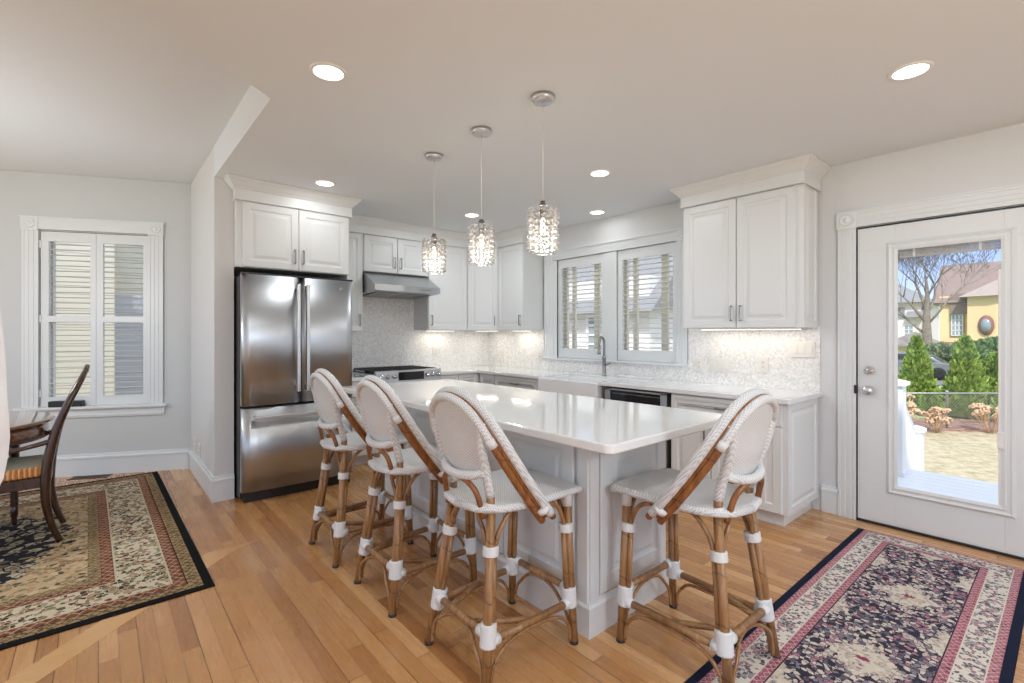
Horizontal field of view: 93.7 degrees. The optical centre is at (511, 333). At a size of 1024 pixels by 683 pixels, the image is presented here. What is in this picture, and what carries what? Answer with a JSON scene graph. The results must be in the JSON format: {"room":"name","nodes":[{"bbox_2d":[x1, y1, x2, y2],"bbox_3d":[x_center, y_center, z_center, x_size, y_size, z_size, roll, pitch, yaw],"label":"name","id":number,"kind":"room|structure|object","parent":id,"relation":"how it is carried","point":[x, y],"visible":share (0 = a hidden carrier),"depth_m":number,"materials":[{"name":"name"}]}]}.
{"room":"kitchen","nodes":[
{"label":"kitchen","id":0,"kind":"room"},
{"bbox_2d":[0,170,190,457],"bbox_3d":[-5.691,-0.080,4.152,5.260,2.820,0.180,0,0,-15],"label":"wall","id":1,"kind":"structure","parent":0,"point":[21,192],"depth_m":4.58,"materials":[{"name":"paint"}]},
{"bbox_2d":[12,215,167,418],"bbox_3d":[-3.957,-0.148,4.590,1.195,1.867,0.220,0,0,-15],"label":"window","id":2,"kind":"structure","parent":1,"relation":"in","point":[30,226],"depth_m":4.53,"materials":[{"name":"paint"}]},
{"bbox_2d":[48,400,84,407],"bbox_3d":[-4.136,0.647,4.459,0.260,0.055,0.060,0,0,-15],"label":"box","id":3,"kind":"object","parent":2,"relation":"on","point":[77,403],"visible":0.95,"depth_m":4.43,"materials":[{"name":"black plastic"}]},
{"bbox_2d":[39,231,95,406],"bbox_3d":[-4.156,-0.140,4.503,0.439,1.620,0.054,0,0,-15],"label":"plantation shutter","id":4,"kind":"object","parent":2,"relation":"attached to","point":[47,237],"visible":0.98,"depth_m":4.48,"materials":[{"name":"paint"}]},
{"bbox_2d":[96,234,147,404],"bbox_3d":[-3.734,-0.140,4.620,0.431,1.620,0.054,0,0,-15],"label":"plantation shutter","id":5,"kind":"object","parent":2,"relation":"attached to","point":[101,239],"visible":1,"depth_m":4.59,"materials":[{"name":"paint"}]},
{"bbox_2d":[55,448,189,477],"bbox_3d":[-4.921,1.230,4.259,3.600,0.200,0.024,0,0,-15],"label":"baseboard","id":6,"kind":"structure","parent":1,"relation":"attached to","point":[168,459],"depth_m":4.58,"materials":[{"name":"paint"}]},
{"bbox_2d":[0,0,250,182],"bbox_3d":[-3.535,-1.591,1.574,5.100,0.198,9.000,0,0,-41],"label":"ceiling","id":7,"kind":"structure","parent":0,"point":[97,88],"depth_m":2.97,"materials":[{"name":"paint"}]},
{"bbox_2d":[191,147,233,476],"bbox_3d":[-2.744,-0.080,4.354,0.137,2.820,1.340,0,0,-41],"label":"wall","id":8,"kind":"structure","parent":0,"point":[212,205],"depth_m":3.89,"materials":[{"name":"paint"}]},
{"bbox_2d":[188,449,234,502],"bbox_3d":[-2.713,1.230,4.300,0.161,0.200,1.264,0,0,-41],"label":"baseboard","id":9,"kind":"structure","parent":8,"relation":"attached to","point":[217,488],"depth_m":3.87,"materials":[{"name":"paint"}]},
{"bbox_2d":[223,173,545,247],"bbox_3d":[-1.104,-1.158,5.020,3.369,0.172,0.813,0,0,-41],"label":"trim","id":10,"kind":"structure","parent":8,"relation":"attached to","point":[244,188],"depth_m":4.37,"materials":[{"name":"paint"}]},
{"bbox_2d":[0,463,1023,682],"bbox_3d":[-1.492,1.390,1.816,8.510,0.120,11.100,0,0,-41],"label":"floor","id":11,"kind":"structure","parent":0,"point":[277,609],"depth_m":2.28,"materials":[{"name":"brown wood"}]},
{"bbox_2d":[67,474,112,479],"bbox_3d":[-3.919,1.327,4.460,0.310,0.005,0.100,0,0,-15],"label":"floor vent","id":12,"kind":"object","parent":11,"relation":"in","point":[102,475],"visible":1,"depth_m":4.47,"materials":[{"name":"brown metal"}]},
{"bbox_2d":[0,471,214,649],"bbox_3d":[-3.578,1.327,2.620,2.900,0.007,2.800,0,0,-41],"label":"area rug","id":13,"kind":"object","parent":11,"relation":"on","point":[126,546],"visible":1,"depth_m":2.83,"materials":[{"name":"fabric"}]},
{"bbox_2d":[9,411,54,524],"bbox_3d":[-3.720,0.950,2.999,1.256,0.743,1.256,0,0,-41],"label":"dining table","id":14,"kind":"object","parent":13,"relation":"on","point":[25,426],"visible":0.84,"depth_m":3.25,"materials":[{"name":"brown wood"}]},
{"bbox_2d":[0,364,89,541],"bbox_3d":[-3.148,0.766,3.095,0.644,1.120,0.524,0,0,-41],"label":"dining chair","id":15,"kind":"object","parent":13,"relation":"on","point":[35,471],"visible":0.88,"depth_m":3.01,"materials":[{"name":"brown wood"}]},
{"bbox_2d":[2,454,42,481],"bbox_3d":[-3.228,0.860,3.026,0.420,0.073,0.476,0,0,-41],"label":"seat cushion","id":16,"kind":"object","parent":15,"relation":"on","point":[25,468],"depth_m":2.99,"materials":[{"name":"fabric"}]},
{"bbox_2d":[4,539,260,682],"bbox_3d":[-1.844,1.329,2.222,0.199,0.002,1.817,0,0,8],"label":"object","id":17,"kind":"structure","parent":11,"relation":"on","point":[38,670],"depth_m":2.07,"materials":[{"name":"brown wood"}]},
{"bbox_2d":[234,272,352,502],"bbox_3d":[-2.084,0.394,4.415,0.917,1.872,1.160,0,0,-41],"label":"refrigerator","id":18,"kind":"object","parent":11,"relation":"on","point":[287,328],"depth_m":3.93,"materials":[{"name":"silver metal"}]},
{"bbox_2d":[309,368,413,567],"bbox_3d":[-0.951,0.768,3.055,0.608,1.123,0.532,0,0,-41],"label":"counter stool","id":19,"kind":"object","parent":11,"relation":"on","point":[329,396],"visible":0.8,"depth_m":2.85,"materials":[{"name":"wicker"}]},
{"bbox_2d":[350,381,372,465],"bbox_3d":[-1.744,0.901,5.022,0.385,0.857,0.674,0,0,-41],"label":"base cabinet","id":20,"kind":"object","parent":11,"relation":"on","point":[362,457],"visible":0.02,"depth_m":4.83,"materials":[{"name":"paint"}]},
{"bbox_2d":[352,373,366,380],"bbox_3d":[-1.752,0.453,5.032,0.385,0.035,0.660,0,0,-41],"label":"countertop","id":21,"kind":"structure","parent":20,"relation":"on","point":[355,377],"depth_m":4.87,"materials":[{"name":"white stone"}]},
{"bbox_2d":[352,365,440,455],"bbox_3d":[-1.283,0.856,5.384,0.775,0.948,0.717,0,0,-41],"label":"gas range","id":22,"kind":"object","parent":11,"relation":"on","point":[408,373],"visible":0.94,"depth_m":5.21,"materials":[{"name":"silver metal"}]},
{"bbox_2d":[352,370,373,374],"bbox_3d":[-1.321,0.420,5.428,0.751,0.010,0.590,0,0,-41],"label":"cooktop","id":23,"kind":"object","parent":22,"relation":"in","point":[364,372],"depth_m":5.17,"materials":[{"name":"black glass"}]},
{"bbox_2d":[354,375,476,617],"bbox_3d":[-0.509,0.768,2.578,0.608,1.123,0.532,0,0,-41],"label":"counter stool","id":24,"kind":"object","parent":11,"relation":"on","point":[380,407],"visible":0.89,"depth_m":2.38,"materials":[{"name":"wicker"}]},
{"bbox_2d":[441,373,478,382],"bbox_3d":[-0.793,0.901,5.868,0.578,0.857,0.634,0,0,-41],"label":"base cabinet","id":25,"kind":"object","parent":11,"relation":"on","point":[471,377],"visible":0.05,"depth_m":5.70,"materials":[{"name":"paint"}]},
{"bbox_2d":[441,365,822,404],"bbox_3d":[0.552,0.453,4.759,1.179,0.035,4.080,0,0,-41],"label":"countertop","id":26,"kind":"structure","parent":25,"relation":"on","point":[783,396],"depth_m":4.13,"materials":[{"name":"white stone"}]},
{"bbox_2d":[538,375,618,398],"bbox_3d":[0.701,0.569,4.838,0.472,0.233,0.779,0,0,-41],"label":"farmhouse sink","id":27,"kind":"object","parent":26,"relation":"in","point":[566,384],"visible":0.36,"depth_m":4.71,"materials":[{"name":"white ceramic"}]},
{"bbox_2d":[597,336,610,375],"bbox_3d":[0.953,0.228,4.960,0.126,0.414,0.115,0,0,-41],"label":"faucet","id":28,"kind":"object","parent":26,"relation":"on","point":[604,364],"visible":1,"depth_m":4.99,"materials":[{"name":"silver metal"}]},
{"bbox_2d":[479,373,494,384],"bbox_3d":[-0.094,0.901,5.912,0.644,0.857,0.310,0,0,-41],"label":"base cabinet","id":29,"kind":"object","parent":11,"relation":"on","point":[483,378],"visible":0.1,"depth_m":5.71,"materials":[{"name":"paint"}]},
{"bbox_2d":[425,386,582,682],"bbox_3d":[-0.039,0.768,2.074,0.608,1.123,0.532,0,0,-41],"label":"counter stool","id":30,"kind":"object","parent":11,"relation":"on","point":[462,426],"visible":1,"depth_m":1.91,"materials":[{"name":"wicker"}]},
{"bbox_2d":[495,375,537,389],"bbox_3d":[0.255,0.901,5.507,0.644,0.857,0.750,0,0,-41],"label":"base cabinet","id":31,"kind":"object","parent":11,"relation":"on","point":[518,382],"visible":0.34,"depth_m":5.30,"materials":[{"name":"paint"}]},
{"bbox_2d":[342,379,721,639],"bbox_3d":[-0.109,0.868,3.043,0.992,0.925,2.578,0,0,-41],"label":"kitchen island","id":32,"kind":"object","parent":11,"relation":"on","point":[594,444],"visible":0.65,"depth_m":2.30,"materials":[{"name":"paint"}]},
{"bbox_2d":[342,379,721,454],"bbox_3d":[-0.109,0.424,3.043,0.992,0.038,2.578,0,0,-41],"label":"island countertop","id":33,"kind":"structure","parent":32,"relation":"on","point":[604,426],"depth_m":2.39,"materials":[{"name":"white stone"}]},
{"bbox_2d":[605,386,671,467],"bbox_3d":[1.270,0.903,4.315,0.582,0.853,0.670,0,0,-41],"label":"beverage cooler","id":34,"kind":"object","parent":11,"relation":"on","point":[657,398],"visible":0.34,"depth_m":4.07,"materials":[{"name":"black plastic"}]},
{"bbox_2d":[609,388,780,682],"bbox_3d":[0.774,0.768,2.036,0.532,1.123,0.608,0,0,-40],"label":"counter stool","id":35,"kind":"object","parent":11,"relation":"on","point":[744,431],"visible":1,"depth_m":1.87,"materials":[{"name":"wicker"}]},
{"bbox_2d":[671,393,817,525],"bbox_3d":[1.783,0.901,3.734,0.644,0.857,0.867,0,0,-41],"label":"base cabinet","id":36,"kind":"object","parent":11,"relation":"on","point":[790,462],"visible":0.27,"depth_m":3.39,"materials":[{"name":"paint"}]},
{"bbox_2d":[684,528,1023,682],"bbox_3d":[1.576,1.327,2.077,2.760,0.007,0.810,0,0,-40],"label":"area rug","id":37,"kind":"object","parent":11,"relation":"on","point":[877,608],"visible":1,"depth_m":2.21,"materials":[{"name":"fabric"}]},
{"bbox_2d":[132,0,1023,232],"bbox_3d":[-0.172,-1.370,1.357,7.110,0.250,8.680,0,0,-41],"label":"ceiling","id":38,"kind":"structure","parent":0,"point":[661,96],"depth_m":2.46,"materials":[{"name":"paint"}]},
{"bbox_2d":[0,313,9,484],"bbox_3d":[-1.173,0.040,0.785,0.488,2.420,0.060,0,0,-41],"label":"sheer curtain","id":39,"kind":"object","parent":38,"relation":"hanging from","point":[4,413],"visible":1,"depth_m":0.94,"materials":[{"name":"white fabric"}]},
{"bbox_2d":[314,180,335,186],"bbox_3d":[-1.542,-1.242,3.958,0.172,0.006,0.172,0,0,-41],"label":"recessed light","id":40,"kind":"object","parent":38,"relation":"in","point":[326,183],"visible":1,"depth_m":3.96,"materials":[{"name":"white plastic"}]},
{"bbox_2d":[309,62,346,81],"bbox_3d":[-0.872,-1.242,2.281,0.172,0.006,0.172,0,0,-41],"label":"recessed light","id":41,"kind":"object","parent":38,"relation":"in","point":[326,71],"visible":1,"depth_m":2.27,"materials":[{"name":"white plastic"}]},
{"bbox_2d":[422,152,445,273],"bbox_3d":[-0.542,-0.835,3.341,0.171,0.819,0.166,0,0,-41],"label":"pendant lamp","id":42,"kind":"object","parent":38,"relation":"hanging from","point":[430,156],"visible":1,"depth_m":3.30,"materials":[{"name":"clear glass"}]},
{"bbox_2d":[431,234,436,246],"bbox_3d":[-0.542,-0.651,3.341,0.042,0.093,0.042,0,0,-41],"label":"socket","id":43,"kind":"object","parent":42,"relation":"attached to","point":[434,236],"depth_m":3.33,"materials":[{"name":"silver metal"}]},
{"bbox_2d":[464,213,479,216],"bbox_3d":[-0.420,-1.242,5.021,0.172,0.006,0.172,0,0,-41],"label":"recessed light","id":44,"kind":"object","parent":38,"relation":"in","point":[466,214],"visible":1,"depth_m":5.02,"materials":[{"name":"white plastic"}]},
{"bbox_2d":[468,126,494,265],"bbox_3d":[-0.187,-0.835,2.928,0.171,0.819,0.166,0,0,-41],"label":"pendant lamp","id":45,"kind":"object","parent":38,"relation":"hanging from","point":[481,132],"visible":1,"depth_m":2.89,"materials":[{"name":"clear glass"}]},
{"bbox_2d":[478,219,484,234],"bbox_3d":[-0.187,-0.651,2.928,0.042,0.093,0.042,0,0,-41],"label":"socket","id":46,"kind":"object","parent":45,"relation":"attached to","point":[481,221],"depth_m":2.92,"materials":[{"name":"silver metal"}]},
{"bbox_2d":[527,91,558,254],"bbox_3d":[0.162,-0.835,2.516,0.171,0.819,0.166,0,0,-41],"label":"pendant lamp","id":47,"kind":"object","parent":38,"relation":"hanging from","point":[540,98],"visible":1,"depth_m":2.48,"materials":[{"name":"clear glass"}]},
{"bbox_2d":[539,200,546,218],"bbox_3d":[0.162,-0.651,2.516,0.042,0.093,0.042,0,0,-41],"label":"socket","id":48,"kind":"object","parent":47,"relation":"attached to","point":[542,202],"depth_m":2.50,"materials":[{"name":"silver metal"}]},
{"bbox_2d":[589,210,605,214],"bbox_3d":[0.871,-1.242,4.902,0.172,0.006,0.172,0,0,-41],"label":"recessed light","id":49,"kind":"object","parent":38,"relation":"in","point":[595,212],"visible":1,"depth_m":4.90,"materials":[{"name":"white plastic"}]},
{"bbox_2d":[589,169,610,176],"bbox_3d":[0.680,-1.242,3.712,0.172,0.006,0.172,0,0,-41],"label":"recessed light","id":50,"kind":"object","parent":38,"relation":"in","point":[599,172],"visible":1,"depth_m":3.71,"materials":[{"name":"white plastic"}]},
{"bbox_2d":[887,60,933,80],"bbox_3d":[1.883,-1.242,2.269,0.172,0.006,0.172,0,0,-41],"label":"recessed light","id":51,"kind":"object","parent":38,"relation":"in","point":[913,69],"visible":1,"depth_m":2.26,"materials":[{"name":"white plastic"}]},
{"bbox_2d":[491,123,1023,509],"bbox_3d":[2.511,0.043,3.550,0.180,2.575,8.500,0,0,-41],"label":"wall","id":52,"kind":"structure","parent":0,"point":[992,158],"depth_m":3.52,"materials":[{"name":"paint"}]},
{"bbox_2d":[467,248,497,329],"bbox_3d":[-0.352,-0.594,6.248,0.595,1.092,0.606,0,0,-41],"label":"upper cabinet","id":53,"kind":"object","parent":52,"relation":"attached to","point":[482,281],"visible":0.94,"depth_m":6.01,"materials":[{"name":"paint"}]},
{"bbox_2d":[498,243,542,329],"bbox_3d":[0.084,-0.594,5.923,0.367,1.092,0.475,0,0,-41],"label":"upper cabinet","id":54,"kind":"object","parent":52,"relation":"attached to","point":[520,273],"visible":1,"depth_m":5.78,"materials":[{"name":"paint"}]},
{"bbox_2d":[538,350,542,359],"bbox_3d":[0.345,0.260,5.894,0.013,0.118,0.075,0,0,-41],"label":"wall outlet","id":55,"kind":"object","parent":52,"relation":"attached to","point":[540,352],"visible":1,"depth_m":5.88,"materials":[{"name":"white plastic"}]},
{"bbox_2d":[542,228,688,366],"bbox_3d":[1.064,-0.343,5.180,0.205,1.285,1.900,0,0,-41],"label":"window","id":56,"kind":"structure","parent":52,"relation":"in","point":[610,258],"depth_m":5.09,"materials":[{"name":"paint"}]},
{"bbox_2d":[558,254,603,358],"bbox_3d":[0.785,-0.296,5.450,0.054,1.143,0.702,0,0,-41],"label":"plantation shutter","id":57,"kind":"object","parent":56,"relation":"attached to","point":[594,259],"visible":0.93,"depth_m":5.45,"materials":[{"name":"paint"}]},
{"bbox_2d":[618,242,675,362],"bbox_3d":[1.349,-0.296,4.795,0.054,1.143,0.696,0,0,-41],"label":"plantation shutter","id":58,"kind":"object","parent":56,"relation":"attached to","point":[670,248],"visible":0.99,"depth_m":4.79,"materials":[{"name":"paint"}]},
{"bbox_2d":[488,326,819,391],"bbox_3d":[0.998,0.188,5.157,0.015,0.495,4.060,0,0,-41],"label":"backsplash","id":59,"kind":"structure","parent":52,"relation":"attached to","point":[743,347],"depth_m":4.21,"materials":[{"name":"tile"}]},
{"bbox_2d":[695,358,702,370],"bbox_3d":[1.690,0.275,4.333,0.013,0.118,0.075,0,0,-41],"label":"wall outlet","id":60,"kind":"object","parent":52,"relation":"attached to","point":[698,361],"visible":1,"depth_m":4.33,"materials":[{"name":"white plastic"}]},
{"bbox_2d":[709,358,730,371],"bbox_3d":[1.813,0.270,4.189,0.014,0.118,0.190,0,0,-41],"label":"light switch","id":61,"kind":"object","parent":52,"relation":"attached to","point":[715,364],"visible":1,"depth_m":4.18,"materials":[{"name":"white plastic"}]},
{"bbox_2d":[683,183,817,328],"bbox_3d":[1.873,-0.594,3.854,0.357,1.092,0.929,0,0,-41],"label":"upper cabinet","id":62,"kind":"object","parent":52,"relation":"attached to","point":[750,260],"visible":1,"depth_m":3.67,"materials":[{"name":"paint"}]},
{"bbox_2d":[669,153,830,209],"bbox_3d":[1.861,-1.158,3.844,0.413,0.172,1.085,0,0,-41],"label":"trim","id":63,"kind":"structure","parent":62,"relation":"attached to","point":[808,169],"depth_m":3.62,"materials":[{"name":"paint"}]},
{"bbox_2d":[700,328,802,329],"bbox_3d":[1.905,-0.041,3.886,0.024,0.014,0.800,0,0,-41],"label":"led light bar","id":64,"kind":"object","parent":62,"relation":"attached to","point":[700,328],"visible":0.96,"depth_m":3.88,"materials":[{"name":"white plastic"}]},
{"bbox_2d":[754,329,784,329],"bbox_3d":[1.905,-0.035,3.886,0.016,0.002,0.780,0,0,-41],"label":"diffuser","id":65,"kind":"object","parent":64,"relation":"attached to","point":[754,329],"depth_m":3.75,"materials":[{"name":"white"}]},
{"bbox_2d":[758,356,767,372],"bbox_3d":[2.049,0.250,3.917,0.013,0.130,0.078,0,0,-41],"label":"wall outlet","id":66,"kind":"object","parent":52,"relation":"attached to","point":[762,361],"visible":1,"depth_m":3.91,"materials":[{"name":"white plastic"}]},
{"bbox_2d":[790,342,814,357],"bbox_3d":[2.237,0.120,3.697,0.014,0.118,0.170,0,0,-41],"label":"light switch","id":67,"kind":"object","parent":52,"relation":"attached to","point":[797,349],"visible":1,"depth_m":3.69,"materials":[{"name":"white plastic"}]},
{"bbox_2d":[821,484,838,514],"bbox_3d":[2.364,1.230,3.565,0.024,0.200,0.115,0,0,-41],"label":"baseboard","id":68,"kind":"structure","parent":52,"relation":"attached to","point":[829,494],"depth_m":3.56,"materials":[{"name":"paint"}]},
{"bbox_2d":[836,183,1023,560],"bbox_3d":[2.836,0.223,3.109,0.245,2.215,1.218,0,0,-41],"label":"door","id":69,"kind":"structure","parent":52,"relation":"in","point":[869,491],"depth_m":3.26,"materials":[{"name":"paint"}]},
{"bbox_2d":[900,239,1000,257],"bbox_3d":[2.812,-0.547,3.096,0.018,0.059,0.490,0,0,-41],"label":"blind","id":70,"kind":"object","parent":69,"relation":"attached to","point":[979,248],"depth_m":3.08,"materials":[{"name":"grey"}]},
{"bbox_3d":[-1.583,0.042,5.751,3.510,2.575,0.180,0,0,-41],"label":"wall","id":71,"kind":"structure","parent":0,"visible":0},
{"bbox_2d":[234,199,348,278],"bbox_3d":[-2.143,-0.841,4.474,0.926,0.598,0.984,0,0,-41],"label":"upper cabinet","id":72,"kind":"object","parent":71,"relation":"attached to","point":[268,239],"visible":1,"depth_m":4.10,"materials":[{"name":"paint"}]},
{"bbox_2d":[349,232,362,330],"bbox_3d":[-1.839,-0.585,5.133,0.385,1.110,0.387,0,0,-41],"label":"upper cabinet","id":73,"kind":"object","parent":71,"relation":"attached to","point":[355,239],"visible":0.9,"depth_m":5.09,"materials":[{"name":"paint"}]},
{"bbox_2d":[363,234,427,276],"bbox_3d":[-1.391,-0.907,5.520,0.795,0.465,0.387,0,0,-41],"label":"upper cabinet","id":74,"kind":"object","parent":71,"relation":"attached to","point":[381,254],"visible":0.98,"depth_m":5.36,"materials":[{"name":"paint"}]},
{"bbox_2d":[363,272,439,299],"bbox_3d":[-1.312,-0.545,5.428,0.786,0.250,0.622,0,0,-41],"label":"range hood","id":75,"kind":"object","parent":74,"relation":"attached to","point":[376,285],"visible":0.95,"depth_m":5.25,"materials":[{"name":"silver metal"}]},
{"bbox_2d":[352,297,487,370],"bbox_3d":[-1.224,-0.018,5.932,2.370,0.905,0.015,0,0,-41],"label":"backsplash","id":76,"kind":"structure","parent":71,"relation":"attached to","point":[388,337],"depth_m":5.85,"materials":[{"name":"tile"}]},
{"bbox_2d":[433,347,437,356],"bbox_3d":[-0.976,0.230,6.127,0.075,0.118,0.013,0,0,-41],"label":"wall outlet","id":77,"kind":"object","parent":71,"relation":"attached to","point":[435,349],"visible":1,"depth_m":6.12,"materials":[{"name":"white plastic"}]},
{"bbox_2d":[414,245,466,329],"bbox_3d":[-0.873,-0.594,5.966,0.565,1.092,0.387,0,0,-41],"label":"upper cabinet","id":78,"kind":"object","parent":71,"relation":"attached to","point":[447,310],"visible":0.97,"depth_m":5.85,"materials":[{"name":"paint"}]},
{"bbox_2d":[425,330,454,330],"bbox_3d":[-0.901,-0.041,6.009,0.420,0.014,0.024,0,0,-41],"label":"led light bar","id":79,"kind":"object","parent":78,"relation":"attached to","point":[425,330],"visible":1,"depth_m":6.00,"materials":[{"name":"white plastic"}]},
{"label":"outside","id":80,"kind":"structure","parent":0,"visible":0},
{"bbox_2d":[912,369,990,418],"bbox_3d":[56.439,2.500,48.631,131.000,0.100,120.000,0,0,-41],"label":"ground","id":81,"kind":"structure","parent":80,"point":[915,414],"depth_m":14.26,"materials":[{"name":"brown soil"}]},
{"bbox_2d":[898,284,938,340],"bbox_3d":[41.999,-2.120,53.745,11.400,9.100,8.600,0,0,-41],"label":"house","id":82,"kind":"structure","parent":81,"relation":"on","point":[904,327],"depth_m":48.77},
{"bbox_2d":[898,334,939,407],"bbox_3d":[12.617,1.216,15.029,1.282,2.428,1.238,0,0,-41],"label":"arborvitae","id":83,"kind":"object","parent":81,"relation":"on","point":[916,367],"visible":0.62,"depth_m":14.78,"materials":[{"name":"green plant"}]},
{"bbox_2d":[898,332,939,351],"bbox_3d":[29.255,1.130,34.910,4.900,2.600,3.500,0,0,-41],"label":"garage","id":84,"kind":"structure","parent":81,"relation":"on","point":[903,341],"depth_m":34.12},
{"bbox_2d":[916,388,944,412],"bbox_3d":[12.477,2.012,14.326,0.668,0.837,0.687,0,0,-41],"label":"shrub","id":85,"kind":"object","parent":81,"relation":"on","point":[925,401],"visible":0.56,"depth_m":14.22,"materials":[{"name":"green plant"}]},
{"bbox_2d":[925,341,955,361],"bbox_3d":[25.101,1.475,28.155,2.394,2.156,2.601,0,0,-41],"label":"shrub","id":86,"kind":"object","parent":81,"relation":"on","point":[942,350],"visible":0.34,"depth_m":27.63,"materials":[{"name":"green plant"}]},
{"bbox_2d":[898,240,999,344],"bbox_3d":[26.010,-2.863,31.233,6.910,10.614,8.976,0,0,-33],"label":"bare tree","id":87,"kind":"object","parent":81,"relation":"on","point":[926,331],"visible":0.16,"depth_m":30.27,"materials":[{"name":"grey plant"}]},
{"bbox_2d":[934,261,1000,343],"bbox_3d":[41.347,-1.770,37.574,9.500,8.400,11.750,0,0,-41],"label":"house","id":88,"kind":"structure","parent":81,"relation":"on","point":[973,311],"depth_m":38.94,"materials":[{"name":"yellow paint"}]},
{"bbox_2d":[952,340,989,368],"bbox_3d":[28.995,1.422,30.708,2.414,2.282,2.295,0,0,-41],"label":"shrub","id":89,"kind":"object","parent":81,"relation":"on","point":[982,349],"visible":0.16,"depth_m":30.00,"materials":[{"name":"green plant"}]},
{"bbox_2d":[975,336,997,353],"bbox_3d":[33.234,1.316,32.220,4.095,2.522,5.597,0,0,-41],"label":"shrub","id":90,"kind":"object","parent":81,"relation":"on","point":[991,343],"visible":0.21,"depth_m":32.20,"materials":[{"name":"green plant"}]},
{"bbox_2d":[984,351,997,400],"bbox_3d":[14.672,1.466,14.554,1.029,1.928,0.995,0,0,-41],"label":"arborvitae","id":91,"kind":"object","parent":81,"relation":"on","point":[991,368],"visible":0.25,"depth_m":14.46,"materials":[{"name":"green plant"}]},
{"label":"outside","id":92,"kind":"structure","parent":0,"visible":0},
{"bbox_2d":[924,430,997,482],"bbox_3d":[-11.364,2.480,-9.791,90.000,0.100,120.000,0,0,-41],"label":"lawn","id":93,"kind":"structure","parent":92,"point":[970,455],"depth_m":9.68,"materials":[{"name":"beige plant"}]},
{"bbox_2d":[56,242,142,396],"bbox_3d":[-10.020,-1.920,7.339,13.000,8.700,4.400,0,0,-41],"label":"house","id":94,"kind":"structure","parent":93,"relation":"on","point":[80,279],"depth_m":7.81,"materials":[{"name":"beige"}]},
{"bbox_2d":[569,254,672,350],"bbox_3d":[3.646,-0.320,20.433,8.200,5.500,10.600,0,0,-41],"label":"house","id":95,"kind":"structure","parent":93,"relation":"on","point":[580,328],"depth_m":15.10,"materials":[{"name":"white"}]},
{"bbox_2d":[906,394,920,420],"bbox_3d":[9.479,1.960,11.847,0.905,0.944,0.846,0,0,-41],"label":"hydrangea","id":96,"kind":"object","parent":93,"relation":"on","point":[912,411],"visible":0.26,"depth_m":11.71,"materials":[{"name":"beige plant"}]},
{"bbox_2d":[918,406,952,432],"bbox_3d":[10.426,2.096,11.791,0.640,0.676,0.727,0,0,33],"label":"hydrangea","id":97,"kind":"object","parent":93,"relation":"on","point":[935,412],"visible":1,"depth_m":11.72,"materials":[{"name":"beige plant"}]},
{"bbox_2d":[906,390,997,427],"bbox_3d":[12.203,1.943,12.397,6.511,0.977,0.072,0,0,0],"label":"fence","id":98,"kind":"object","parent":93,"relation":"on","point":[946,393],"visible":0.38,"depth_m":12.39,"materials":[{"name":"silver metal"}]},
{"bbox_2d":[911,418,997,432],"bbox_3d":[11.678,2.470,12.836,7.234,0.100,2.034,0,0,6],"label":"mulch bed","id":99,"kind":"object","parent":93,"relation":"on","point":[969,424],"visible":0.17,"depth_m":12.70,"materials":[{"name":"brown soil"}]},
{"bbox_2d":[938,334,991,418],"bbox_3d":[13.231,1.207,14.056,1.251,2.446,1.222,0,0,-18],"label":"arborvitae","id":100,"kind":"object","parent":99,"relation":"on","point":[966,374],"visible":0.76,"depth_m":13.77,"materials":[{"name":"green plant"}]},
{"bbox_2d":[989,382,997,415],"bbox_3d":[13.768,1.475,13.029,1.131,1.910,1.220,0,0,-41],"label":"arborvitae","id":101,"kind":"object","parent":99,"relation":"on","point":[995,396],"visible":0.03,"depth_m":13.23,"materials":[{"name":"green plant"}]},
{"bbox_2d":[968,403,997,433],"bbox_3d":[11.694,2.070,11.707,0.809,0.726,0.728,0,0,34],"label":"hydrangea","id":102,"kind":"object","parent":93,"relation":"on","point":[982,410],"visible":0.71,"depth_m":11.73,"materials":[{"name":"beige plant"}]},
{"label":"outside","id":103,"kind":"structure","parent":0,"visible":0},
{"bbox_2d":[898,468,997,504],"bbox_3d":[4.159,1.540,3.484,2.190,0.220,3.050,0,0,-41],"label":"porch deck","id":104,"kind":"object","parent":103,"point":[971,489],"depth_m":4.53,"materials":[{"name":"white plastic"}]},
{"bbox_2d":[898,379,909,477],"bbox_3d":[3.910,0.940,4.914,0.224,0.980,0.224,0,0,-41],"label":"porch post","id":105,"kind":"object","parent":104,"relation":"on","point":[902,471],"visible":0.35,"depth_m":4.81,"materials":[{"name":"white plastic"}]},
{"bbox_2d":[906,406,918,469],"bbox_3d":[4.245,1.252,5.168,0.705,1.357,0.070,0,0,-37],"label":"stair railing","id":106,"kind":"object","parent":105,"relation":"attached to","point":[911,433],"visible":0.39,"depth_m":5.18,"materials":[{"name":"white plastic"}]},
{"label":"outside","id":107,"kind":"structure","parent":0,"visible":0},
{"bbox_2d":[914,425,926,470],"bbox_3d":[4.534,1.600,5.385,0.160,1.160,0.160,0,0,-41],"label":"porch post","id":108,"kind":"object","parent":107,"point":[920,430],"visible":0.33,"depth_m":5.32,"materials":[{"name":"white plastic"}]},
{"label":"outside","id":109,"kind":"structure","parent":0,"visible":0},
{"bbox_2d":[898,375,945,385],"bbox_3d":[18.661,2.485,29.280,6.500,0.100,100.000,0,0,-41],"label":"road","id":110,"kind":"structure","parent":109,"point":[939,382],"depth_m":24.10,"materials":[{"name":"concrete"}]},
{"bbox_2d":[898,352,949,379],"bbox_3d":[22.202,1.718,26.932,2.060,1.417,4.520,0,0,-41],"label":"parked car","id":111,"kind":"object","parent":110,"relation":"on","point":[941,366],"visible":0.29,"depth_m":25.36,"materials":[{"name":"grey paint"}]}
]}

